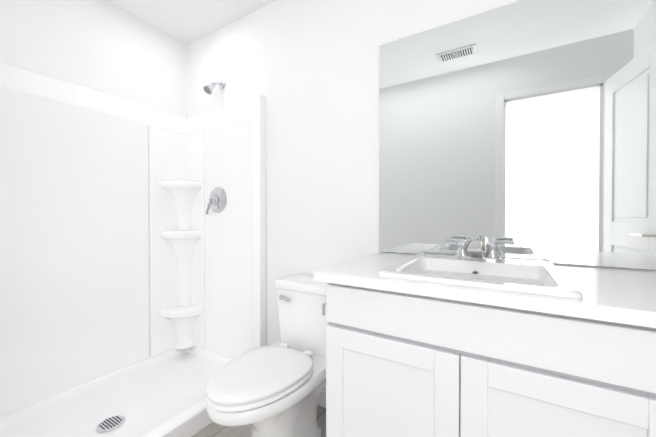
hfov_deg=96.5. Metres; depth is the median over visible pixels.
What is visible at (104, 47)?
wall
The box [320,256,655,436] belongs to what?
bathroom vanity
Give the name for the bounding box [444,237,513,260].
faucet
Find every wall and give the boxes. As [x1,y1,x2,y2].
[0,0,187,118]
[188,0,655,391]
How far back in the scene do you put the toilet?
1.22 m
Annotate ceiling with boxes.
[105,0,275,44]
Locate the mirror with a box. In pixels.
[379,0,655,269]
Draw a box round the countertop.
[314,253,655,328]
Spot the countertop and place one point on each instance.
(617, 296)
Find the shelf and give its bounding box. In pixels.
[160,180,202,348]
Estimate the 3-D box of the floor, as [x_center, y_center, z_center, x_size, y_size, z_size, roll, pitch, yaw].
[-0.587,1.108,0.334,3.100,0.100,3.044,0,1,31]
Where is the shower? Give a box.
[0,62,265,436]
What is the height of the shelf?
1.207 m
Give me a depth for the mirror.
1.13 m
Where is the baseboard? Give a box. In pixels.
[318,391,325,407]
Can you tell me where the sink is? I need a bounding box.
[374,253,589,300]
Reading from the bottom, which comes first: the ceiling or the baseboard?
the baseboard
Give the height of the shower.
2.005 m
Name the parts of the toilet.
seat, lid, bowl, lever, tank lid, tank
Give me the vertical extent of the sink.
0.134 m
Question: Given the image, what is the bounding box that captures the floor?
[191,405,325,436]
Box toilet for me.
[206,274,327,436]
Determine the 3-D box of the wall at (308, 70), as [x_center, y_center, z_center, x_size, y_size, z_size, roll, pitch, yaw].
[0.173,-0.141,1.571,3.100,2.375,0.120,0,1,31]
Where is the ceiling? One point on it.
(187, 22)

